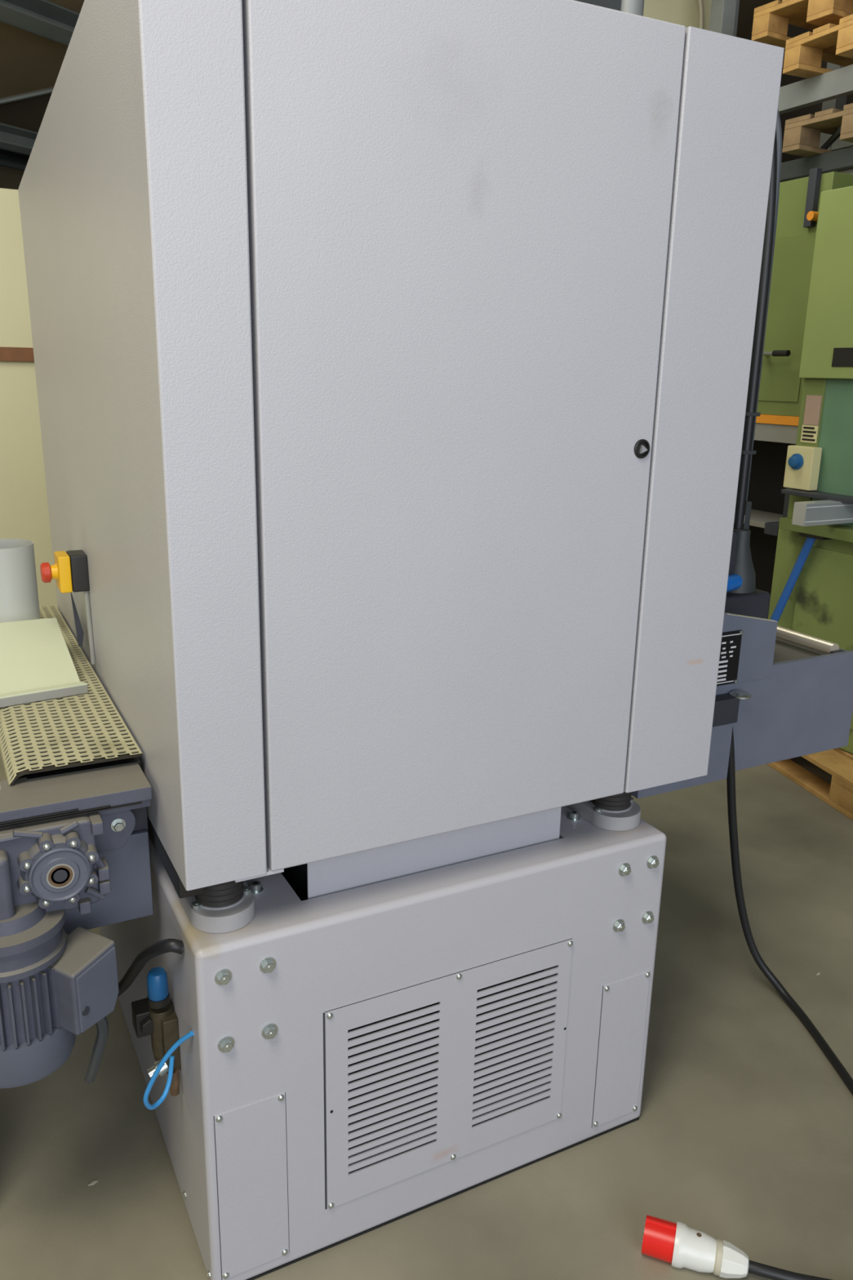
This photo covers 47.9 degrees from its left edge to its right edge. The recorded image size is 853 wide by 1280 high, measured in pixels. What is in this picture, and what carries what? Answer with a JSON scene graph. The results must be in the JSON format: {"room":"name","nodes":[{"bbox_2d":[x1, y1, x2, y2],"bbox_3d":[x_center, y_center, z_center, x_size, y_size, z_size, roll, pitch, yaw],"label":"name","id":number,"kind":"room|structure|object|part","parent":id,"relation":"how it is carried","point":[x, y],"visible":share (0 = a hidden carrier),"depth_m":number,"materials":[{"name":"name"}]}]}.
{"room":"industrial hall","nodes":[
{"label":"industrial hall","id":0,"kind":"room"},
{"bbox_2d":[0,187,57,608],"bbox_3d":[-4.152,-0.751,3.874,6.700,2.395,0.145,-7,18,-26],"label":"wall","id":1,"kind":"structure","parent":0,"point":[24,505],"depth_m":4.83,"materials":[{"name":"beige paint"}]},
{"bbox_3d":[-4.116,-1.161,3.704,6.700,0.067,0.025,-7,18,-26],"label":"baseboard","id":2,"kind":"part","parent":1,"relation":"part of","materials":[{"name":"brown wood"}]},
{"bbox_2d":[0,0,782,189],"bbox_3d":[1.117,-3.659,3.019,15.996,5.720,17.995,10,18,29],"label":"ceiling","id":3,"kind":"structure","parent":0,"point":[29,61],"depth_m":4.90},
{"bbox_2d":[0,149,29,170],"bbox_3d":[-2.297,-2.888,5.879,0.074,0.094,6.998,10,18,29],"label":"trim","id":4,"kind":"structure","parent":3,"relation":"attached to","point":[7,158],"depth_m":5.66,"materials":[{"name":"metal"}]},
{"bbox_2d":[0,122,38,155],"bbox_3d":[-2.110,-2.913,5.760,0.103,0.129,6.998,10,18,29],"label":"trim","id":5,"kind":"structure","parent":3,"relation":"attached to","point":[12,139],"depth_m":5.43,"materials":[{"name":"metal"}]},
{"bbox_2d":[0,87,53,104],"bbox_3d":[-1.970,-2.931,5.095,1.092,0.327,0.056,-1,16,-7],"label":"trim","id":6,"kind":"structure","parent":3,"relation":"attached to","point":[48,91],"depth_m":5.09,"materials":[{"name":"metal"}]},
{"bbox_2d":[0,85,54,131],"bbox_3d":[-1.816,-3.008,5.318,0.840,0.300,1.200,10,18,29],"label":"trim","id":7,"kind":"structure","parent":3,"relation":"attached to","point":[28,113],"depth_m":5.25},
{"bbox_2d":[0,0,79,45],"bbox_3d":[-1.300,-3.085,5.227,0.131,0.139,6.998,10,18,29],"label":"trim","id":8,"kind":"structure","parent":3,"relation":"attached to","point":[46,19],"depth_m":4.43,"materials":[{"name":"metal"}]},
{"bbox_2d":[0,752,852,1279],"bbox_3d":[-0.501,1.298,1.450,11.600,0.100,15.600,-7,18,-26],"label":"floor","id":9,"kind":"structure","parent":0,"point":[742,1136],"depth_m":2.08,"materials":[{"name":"concrete"}]},
{"bbox_2d":[88,1180,97,1185],"bbox_3d":[-0.676,1.101,1.948,0.007,0.002,0.019,12,19,34],"label":"flake","id":10,"kind":"object","parent":9,"relation":"on","point":[94,1182],"visible":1,"depth_m":1.95,"materials":[{"name":"grey"}]},
{"bbox_2d":[0,0,852,1279],"bbox_3d":[-0.138,-0.316,2.305,2.450,2.560,1.559,-7,18,-26],"label":"machine","id":11,"kind":"object","parent":9,"relation":"on","point":[397,363],"visible":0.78,"depth_m":1.59,"materials":[{"name":"grey paint"}]},
{"bbox_3d":[-0.676,0.566,1.575,0.148,0.120,0.148,-7,18,-26],"label":"motor","id":12,"kind":"part","parent":11,"relation":"part of","materials":[{"name":"metal"}]},
{"bbox_2d":[0,538,88,707],"bbox_3d":[-0.981,-0.047,2.060,0.400,0.248,0.572,-7,18,-26],"label":"extraction hood","id":13,"kind":"object","parent":11,"relation":"on","point":[37,664],"visible":1,"depth_m":2.09,"materials":[{"name":"white metal"}]},
{"bbox_3d":[-0.740,0.270,1.534,0.568,0.024,0.128,-7,18,-26],"label":"conveyor frame","id":14,"kind":"part","parent":11,"relation":"part of","materials":[{"name":"metal"}]},
{"bbox_3d":[-0.534,0.567,1.561,0.006,0.114,0.080,10,18,28],"label":"box lid","id":15,"kind":"part","parent":11,"relation":"part of","materials":[{"name":"metal"}]},
{"bbox_3d":[-0.648,0.436,1.650,0.341,0.166,0.012,-7,18,-26],"label":"drive plate","id":16,"kind":"part","parent":11,"relation":"part of","materials":[{"name":"metal"}]},
{"bbox_3d":[-0.560,0.319,1.631,0.126,0.085,0.020,-7,18,-26],"label":"torque arm","id":17,"kind":"part","parent":11,"relation":"part of","materials":[{"name":"metal"}]},
{"bbox_3d":[-0.481,0.614,1.718,0.037,0.052,0.037,-7,18,-26],"label":"knob","id":18,"kind":"part","parent":11,"relation":"part of","materials":[{"name":"blue plastic"}]},
{"bbox_2d":[169,1068,179,1096],"bbox_3d":[-0.461,0.807,1.756,0.020,0.050,0.020,-7,18,-26],"label":"bowl","id":19,"kind":"object","parent":11,"relation":"on","point":[174,1073],"depth_m":1.75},
{"bbox_2d":[323,937,573,1209],"bbox_3d":[0.052,0.823,1.839,0.527,0.425,0.009,-7,18,-26],"label":"vent","id":20,"kind":"object","parent":11,"relation":"attached to","point":[459,1137],"depth_m":1.83,"materials":[{"name":"metal"}]},
{"bbox_3d":[0.073,-0.300,1.544,0.713,1.314,0.030,-7,18,-26],"label":"door","id":21,"kind":"part","parent":11,"relation":"part of","materials":[{"name":"grey paint"}]},
{"bbox_3d":[0.618,0.285,2.322,0.282,0.151,0.030,-7,18,-26],"label":"bracket leg","id":22,"kind":"part","parent":11,"relation":"part of","materials":[{"name":"metal"}]},
{"bbox_3d":[0.676,0.050,2.297,0.192,0.134,0.003,-7,18,-26],"label":"data plate","id":23,"kind":"part","parent":11,"relation":"part of","materials":[{"name":"black metal"}]},
{"bbox_3d":[0.775,-0.211,2.607,0.100,0.170,0.080,-7,18,-26],"label":"gear casing","id":24,"kind":"part","parent":11,"relation":"part of","materials":[{"name":"metal"}]},
{"bbox_3d":[0.777,-0.145,2.520,0.137,0.043,0.043,-13,21,-41],"label":"crank knob","id":25,"kind":"part","parent":11,"relation":"part of","materials":[{"name":"blue plastic"}]},
{"bbox_2d":[641,727,852,1279],"bbox_3d":[0.834,0.696,2.029,0.548,0.807,0.964,7,17,20],"label":"power cable","id":26,"kind":"object","parent":11,"relation":"attached to","point":[679,1245],"visible":0.96,"depth_m":1.79,"materials":[{"name":"black rubber"}]},
{"bbox_3d":[0.864,0.685,2.060,0.421,0.802,0.928,4,16,9],"label":"cord","id":27,"kind":"part","parent":26,"relation":"part of","materials":[{"name":"black rubber"}]},
{"bbox_3d":[0.652,0.009,2.286,0.479,0.225,0.020,-7,18,-26],"label":"riser plate","id":28,"kind":"part","parent":11,"relation":"part of","materials":[{"name":"metal"}]},
{"bbox_2d":[643,0,739,36],"bbox_3d":[1.294,-1.927,5.969,1.100,3.740,0.120,-7,18,-26],"label":"panel","id":29,"kind":"object","parent":9,"relation":"on","point":[686,13],"visible":0.02,"depth_m":5.53,"materials":[{"name":"beige paint"}]},
{"bbox_2d":[698,0,703,29],"bbox_3d":[1.538,-1.964,5.965,0.094,3.782,0.053,-13,21,-42],"label":"hanging wire","id":30,"kind":"object","parent":29,"relation":"hanging from","point":[700,2],"visible":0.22,"depth_m":5.49,"materials":[{"name":"beige plastic"}]},
{"bbox_3d":[1.739,-1.980,6.191,0.100,3.740,0.120,-7,18,-26],"label":"edge post","id":31,"kind":"part","parent":29,"relation":"part of","materials":[{"name":"grey metal"}]},
{"bbox_2d":[709,0,852,182],"bbox_3d":[2.643,-1.569,4.582,1.010,3.850,3.000,-7,18,-26],"label":"rack","id":32,"kind":"object","parent":9,"relation":"on","point":[832,88],"visible":0.06,"depth_m":4.78,"materials":[{"name":"metal"}]},
{"bbox_2d":[782,102,852,156],"bbox_3d":[2.459,-2.428,4.643,1.200,0.144,0.800,-8,18,-29],"label":"wooden pallet","id":33,"kind":"object","parent":32,"relation":"on","point":[802,136],"visible":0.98,"depth_m":4.61,"materials":[{"name":"brown wood"}]},
{"bbox_2d":[782,13,852,78],"bbox_3d":[2.439,-2.771,4.533,1.200,0.144,0.800,-6,17,-24],"label":"wooden pallet","id":34,"kind":"object","parent":32,"relation":"on","point":[803,53],"visible":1,"depth_m":4.56,"materials":[{"name":"brown wood"}]},
{"bbox_2d":[751,0,852,66],"bbox_3d":[2.350,-3.053,4.778,1.200,0.144,0.800,-8,18,-30],"label":"wooden pallet","id":35,"kind":"object","parent":34,"relation":"on","point":[771,20],"visible":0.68,"depth_m":4.73,"materials":[{"name":"brown wood"}]},
{"bbox_3d":[1.954,-2.248,4.835,0.015,0.155,1.100,-7,18,-26],"label":"shelf panel","id":36,"kind":"part","parent":32,"relation":"part of","materials":[{"name":"metal"}]},
{"bbox_2d":[746,167,852,618],"bbox_3d":[1.639,-0.922,4.853,0.893,2.420,1.240,-7,18,-26],"label":"machine","id":37,"kind":"object","parent":9,"relation":"on","point":[780,389],"visible":0.24,"depth_m":4.16,"materials":[{"name":"green paint"}]},
{"bbox_2d":[749,509,782,528],"bbox_3d":[1.655,-0.606,4.720,0.450,0.025,0.840,-7,18,-26],"label":"shelf","id":38,"kind":"object","parent":37,"relation":"attached to","point":[758,517],"depth_m":4.63,"materials":[{"name":"grey metal"}]},
{"bbox_3d":[1.470,-1.235,4.142,0.016,0.016,0.085,-7,18,-26],"label":"lever rod","id":39,"kind":"part","parent":37,"relation":"part of","materials":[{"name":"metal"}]},
{"bbox_3d":[1.649,-0.445,4.997,0.050,1.225,1.240,-7,18,-26],"label":"panel","id":40,"kind":"part","parent":37,"relation":"part of","materials":[{"name":"black metal"}]},
{"bbox_3d":[1.683,-1.075,4.832,0.800,0.077,1.240,-7,18,-26],"label":"panel","id":41,"kind":"part","parent":37,"relation":"part of","materials":[{"name":"grey metal"}]},
{"bbox_3d":[1.626,-0.229,4.398,0.050,1.330,0.050,-7,18,-26],"label":"leg","id":42,"kind":"part","parent":37,"relation":"part of","materials":[{"name":"metal"}]},
{"bbox_3d":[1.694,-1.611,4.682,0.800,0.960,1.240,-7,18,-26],"label":"door panel","id":43,"kind":"part","parent":37,"relation":"part of","materials":[{"name":"green paint"}]},
{"bbox_2d":[767,747,852,820],"bbox_3d":[1.973,0.571,3.767,0.800,0.144,1.200,-3,16,-15],"label":"wooden pallet","id":44,"kind":"object","parent":9,"relation":"on","point":[838,762],"visible":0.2,"depth_m":3.80,"materials":[{"name":"brown wood"}]},
{"bbox_2d":[764,186,852,753],"bbox_3d":[1.911,-0.590,3.655,0.945,2.142,1.200,-7,18,-26],"label":"machine","id":45,"kind":"object","parent":44,"relation":"on","point":[811,594],"visible":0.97,"depth_m":3.80,"materials":[{"name":"paint"}]},
{"bbox_3d":[1.486,-0.720,3.882,0.032,0.064,0.064,-7,18,-26],"label":"switch knob","id":46,"kind":"part","parent":45,"relation":"part of","materials":[{"name":"blue plastic"}]},
{"bbox_3d":[1.529,-0.489,3.691,0.275,0.086,0.060,-7,18,-26],"label":"table rail","id":47,"kind":"part","parent":45,"relation":"part of","materials":[{"name":"metal"}]},
{"bbox_3d":[1.679,0.010,3.811,0.008,0.690,0.580,-7,18,-26],"label":"door","id":48,"kind":"part","parent":45,"relation":"part of","materials":[{"name":"green paint"}]},
{"bbox_2d":[745,23,852,172],"bbox_3d":[3.410,-2.461,5.318,0.200,5.200,10.500,-7,18,-26],"label":"wall","id":49,"kind":"structure","parent":0,"point":[793,31],"depth_m":6.56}
]}

